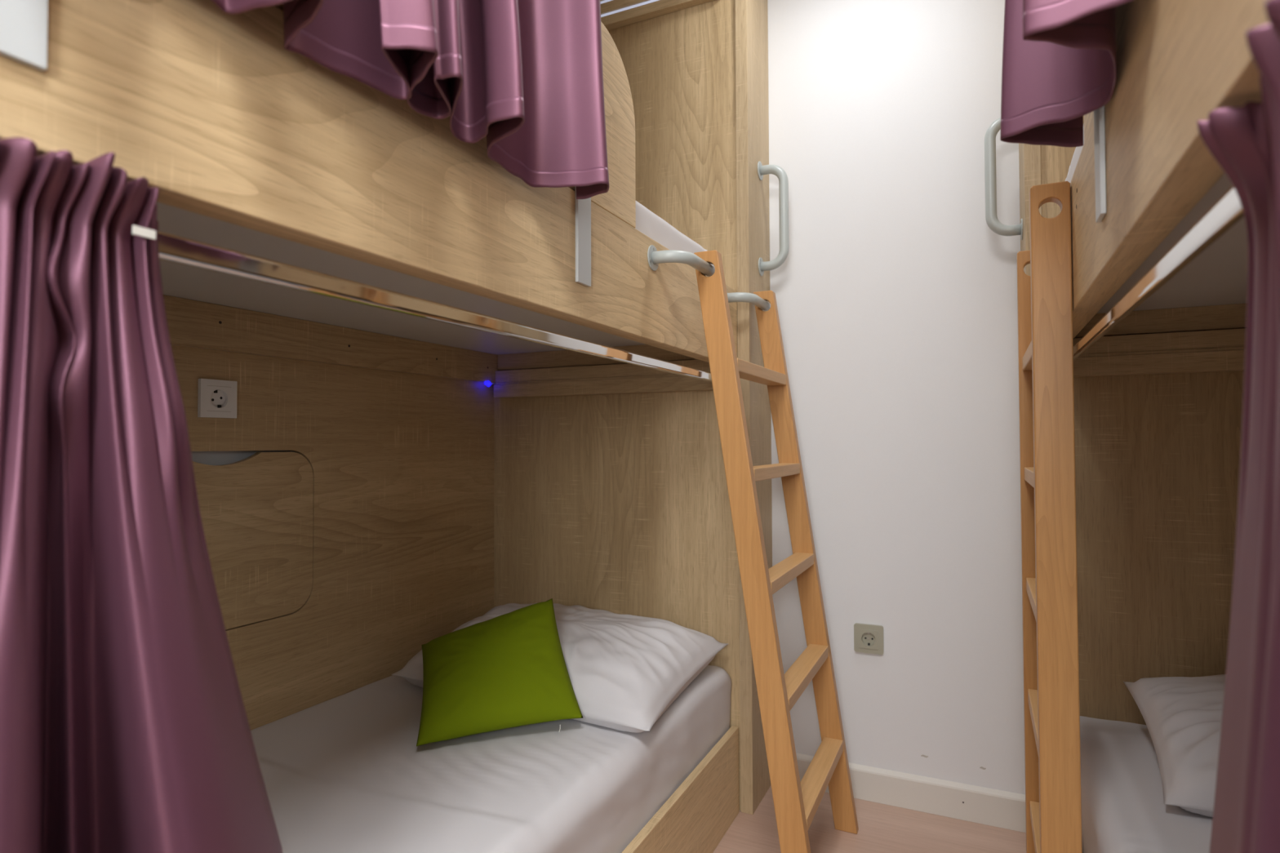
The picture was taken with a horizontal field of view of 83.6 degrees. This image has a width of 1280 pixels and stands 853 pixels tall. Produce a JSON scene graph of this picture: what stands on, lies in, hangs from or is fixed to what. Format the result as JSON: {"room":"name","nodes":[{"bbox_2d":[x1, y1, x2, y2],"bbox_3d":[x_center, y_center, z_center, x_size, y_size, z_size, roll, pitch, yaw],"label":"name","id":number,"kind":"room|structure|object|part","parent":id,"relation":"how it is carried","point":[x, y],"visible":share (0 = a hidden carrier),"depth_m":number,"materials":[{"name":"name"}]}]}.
{"room":"dormitory","nodes":[
{"label":"dormitory","id":0,"kind":"room"},
{"bbox_2d":[712,785,1026,852],"bbox_3d":[0.009,1.065,0.534,2.530,0.050,3.312,-1,-1,25],"label":"floor","id":1,"kind":"structure","parent":0,"point":[882,828],"depth_m":1.87,"materials":[{"name":"laminate"}]},
{"bbox_2d":[0,0,788,852],"bbox_3d":[-0.475,-0.203,1.327,1.003,2.525,2.340,-1,-1,25],"label":"bunk bed","id":2,"kind":"object","parent":1,"relation":"on","point":[361,269],"visible":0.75,"depth_m":1.69,"materials":[{"name":"brown wood"}]},
{"bbox_2d":[0,137,282,852],"bbox_3d":[-0.456,0.369,0.490,0.162,1.147,0.559,-1,-1,25],"label":"curtain","id":3,"kind":"object","parent":2,"relation":"hanging from","point":[125,728],"visible":1,"depth_m":0.56,"materials":[{"name":"purple fabric"}]},
{"bbox_2d":[197,378,237,417],"bbox_3d":[-0.893,-0.059,1.514,0.009,0.080,0.080,-1,-1,25],"label":"wall socket","id":4,"kind":"object","parent":2,"relation":"attached to","point":[216,398],"visible":1,"depth_m":1.51,"materials":[{"name":"white plastic"}]},
{"bbox_3d":[-0.899,0.245,1.525,0.016,0.378,0.467,-1,-1,25],"label":"storage door","id":5,"kind":"part","parent":2,"relation":"part of","materials":[{"name":"brown wood"}]},
{"bbox_3d":[-0.927,-0.210,1.432,0.022,0.094,2.104,-1,-1,25],"label":"cornice","id":6,"kind":"part","parent":2,"relation":"part of","materials":[{"name":"brown wood"}]},
{"bbox_3d":[-0.945,-0.199,1.440,0.018,2.525,2.104,-1,-1,25],"label":"panel","id":7,"kind":"part","parent":2,"relation":"part of","materials":[{"name":"brown wood"}]},
{"bbox_3d":[-0.193,-0.295,1.080,0.040,0.213,2.095,-1,-1,25],"label":"panel","id":8,"kind":"part","parent":2,"relation":"part of","materials":[{"name":"brown wood"}]},
{"bbox_2d":[211,0,608,199],"bbox_3d":[-0.306,-0.849,0.640,0.128,0.974,1.063,-1,-1,26],"label":"curtain","id":9,"kind":"object","parent":2,"relation":"hanging from","point":[526,76],"visible":1,"depth_m":0.88,"materials":[{"name":"purple fabric"}]},
{"bbox_3d":[-0.208,-0.149,1.071,0.012,0.024,2.070,-1,-1,25],"label":"curtain rod","id":10,"kind":"part","parent":2,"relation":"part of","materials":[{"name":"silver metal"}]},
{"bbox_2d":[484,381,495,386],"bbox_3d":[-0.488,-0.138,2.325,0.014,0.019,0.045,-1,-2,30],"label":"indicator light","id":11,"kind":"object","parent":2,"relation":"attached to","point":[487,384],"visible":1,"depth_m":2.31,"materials":[{"name":"blue plastic"}]},
{"bbox_2d":[250,665,732,852],"bbox_3d":[-0.559,0.761,1.239,0.819,0.234,2.092,-1,-1,25],"label":"mattress","id":12,"kind":"object","parent":2,"relation":"on","point":[348,772],"visible":0.46,"depth_m":1.38,"materials":[{"name":"white fabric"}]},
{"bbox_2d":[416,598,582,746],"bbox_3d":[-0.323,0.537,1.627,0.342,0.218,0.320,0,-1,-15],"label":"cushion","id":13,"kind":"object","parent":12,"relation":"on","point":[508,670],"visible":1,"depth_m":1.55,"materials":[{"name":"green fabric"}]},
{"bbox_2d":[391,603,728,733],"bbox_3d":[-0.217,0.583,1.900,0.806,0.156,0.560,-1,-1,25],"label":"pillow","id":14,"kind":"object","parent":12,"relation":"on","point":[624,671],"visible":0.56,"depth_m":1.72,"materials":[{"name":"white fabric"}]},
{"bbox_3d":[-0.115,-0.217,2.205,0.783,0.052,0.012,-1,-1,25],"label":"head cornice","id":15,"kind":"part","parent":2,"relation":"part of","materials":[{"name":"brown wood"}]},
{"bbox_3d":[-0.109,-0.184,2.219,0.866,2.525,0.018,-1,-1,25],"label":"headboard","id":16,"kind":"part","parent":2,"relation":"part of","materials":[{"name":"brown wood"}]},
{"bbox_2d":[634,200,715,267],"bbox_3d":[-0.575,-0.391,1.271,0.807,0.216,2.092,-1,-1,25],"label":"mattress","id":17,"kind":"object","parent":2,"relation":"on","point":[647,222],"visible":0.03,"depth_m":1.66,"materials":[{"name":"white fabric"}]},
{"bbox_3d":[-0.182,0.934,1.049,0.020,0.235,2.095,-1,-1,25],"label":"rail","id":18,"kind":"part","parent":2,"relation":"part of","materials":[{"name":"brown wood"}]},
{"bbox_3d":[0.339,-0.189,2.111,0.035,2.525,0.226,-1,-1,25],"label":"post","id":19,"kind":"part","parent":2,"relation":"part of","materials":[{"name":"brown wood"}]},
{"bbox_3d":[0.394,-0.616,2.102,0.084,0.313,0.027,-1,-1,25],"label":"grab handle","id":20,"kind":"part","parent":2,"relation":"part of","materials":[{"name":"grey metal"}]},
{"bbox_2d":[693,249,858,852],"bbox_3d":[0.349,0.340,1.748,0.270,1.452,0.495,-1,-1,25],"label":"ladder","id":21,"kind":"object","parent":1,"relation":"on","point":[796,802],"visible":0.89,"depth_m":1.58,"materials":[{"name":"brown wood"}]},
{"bbox_2d":[1016,181,1082,852],"bbox_3d":[0.781,0.330,1.379,0.058,1.452,0.483,-1,-1,25],"label":"ladder","id":22,"kind":"object","parent":1,"relation":"on","point":[1051,661],"visible":1,"depth_m":1.17,"materials":[{"name":"brown wood"}]},
{"bbox_2d":[984,0,1269,724],"bbox_3d":[0.889,-0.224,0.681,0.986,2.525,2.340,-1,-1,25],"label":"bunk bed","id":23,"kind":"object","parent":1,"relation":"on","point":[1159,247],"visible":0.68,"depth_m":1.55,"materials":[{"name":"brown wood"}]},
{"bbox_3d":[0.936,-0.646,1.846,0.084,0.314,0.027,-1,-1,25],"label":"grab handle","id":24,"kind":"part","parent":23,"relation":"part of","materials":[{"name":"grey metal"}]},
{"bbox_3d":[0.989,-0.198,1.803,0.035,2.525,0.226,-1,-1,25],"label":"post","id":25,"kind":"part","parent":23,"relation":"part of","materials":[{"name":"brown wood"}]},
{"bbox_2d":[1000,0,1133,146],"bbox_3d":[0.458,-0.850,0.796,0.109,0.973,0.397,-1,-1,25],"label":"curtain","id":26,"kind":"object","parent":23,"relation":"hanging from","point":[1060,56],"visible":1,"depth_m":0.85,"materials":[{"name":"purple fabric"}]},
{"bbox_2d":[1065,123,1084,182],"bbox_3d":[0.911,-0.455,0.567,0.807,0.300,2.092,-1,-1,25],"label":"mattress","id":27,"kind":"object","parent":23,"relation":"on","point":[1077,151],"visible":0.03,"depth_m":1.47,"materials":[{"name":"white fabric"}]},
{"bbox_3d":[1.356,-0.206,1.524,0.866,2.525,0.018,-1,-1,25],"label":"headboard","id":28,"kind":"part","parent":23,"relation":"part of","materials":[{"name":"brown wood"}]},
{"bbox_2d":[1080,715,1213,852],"bbox_3d":[0.904,0.740,0.545,0.819,0.234,2.092,-1,-1,25],"label":"mattress","id":29,"kind":"object","parent":23,"relation":"on","point":[1124,810],"visible":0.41,"depth_m":1.27,"materials":[{"name":"white fabric"}]},
{"bbox_2d":[1123,674,1226,817],"bbox_3d":[1.273,0.554,1.228,0.697,0.171,0.470,-1,-1,25],"label":"pillow","id":30,"kind":"object","parent":29,"relation":"on","point":[1182,716],"visible":0.59,"depth_m":1.30,"materials":[{"name":"white fabric"}]},
{"bbox_3d":[0.531,-0.160,0.721,0.012,0.024,2.070,-1,-1,25],"label":"curtain rod","id":31,"kind":"part","parent":23,"relation":"part of","materials":[{"name":"silver metal"}]},
{"bbox_3d":[1.347,-0.239,1.512,0.783,0.052,0.012,-1,-1,25],"label":"head cornice","id":32,"kind":"part","parent":23,"relation":"part of","materials":[{"name":"brown wood"}]},
{"bbox_3d":[0.524,-0.306,0.740,0.040,0.213,2.095,-1,-1,25],"label":"panel","id":33,"kind":"part","parent":23,"relation":"part of","materials":[{"name":"brown wood"}]},
{"bbox_2d":[1197,0,1279,852],"bbox_3d":[0.331,0.368,0.351,0.067,1.138,0.661,-1,-1,28],"label":"curtain","id":34,"kind":"object","parent":23,"relation":"hanging from","point":[1244,141],"visible":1,"depth_m":0.46,"materials":[{"name":"purple fabric"}]},
{"bbox_2d":[767,0,1025,795],"bbox_3d":[0.730,-0.192,2.095,2.530,2.627,0.080,-1,-1,25],"label":"wall","id":35,"kind":"structure","parent":0,"point":[895,292],"depth_m":2.04,"materials":[{"name":"paint"}]},
{"bbox_2d":[853,622,884,654],"bbox_3d":[0.659,0.612,2.062,0.082,0.082,0.012,-1,-1,25],"label":"wall socket","id":36,"kind":"object","parent":35,"relation":"attached to","point":[868,638],"visible":1,"depth_m":2.06,"materials":[{"name":"grey plastic"}]},
{"bbox_3d":[0.657,0.612,2.058,0.054,0.054,0.003,-1,-1,25],"label":"frame","id":37,"kind":"part","parent":36,"relation":"part of","materials":[{"name":"grey plastic"}]},
{"bbox_2d":[795,753,1026,832],"bbox_3d":[0.716,1.024,2.025,0.686,0.094,0.013,-1,-1,25],"label":"baseboard","id":38,"kind":"structure","parent":35,"relation":"attached to","point":[963,802],"depth_m":1.97,"materials":[{"name":"paint"}]}
]}

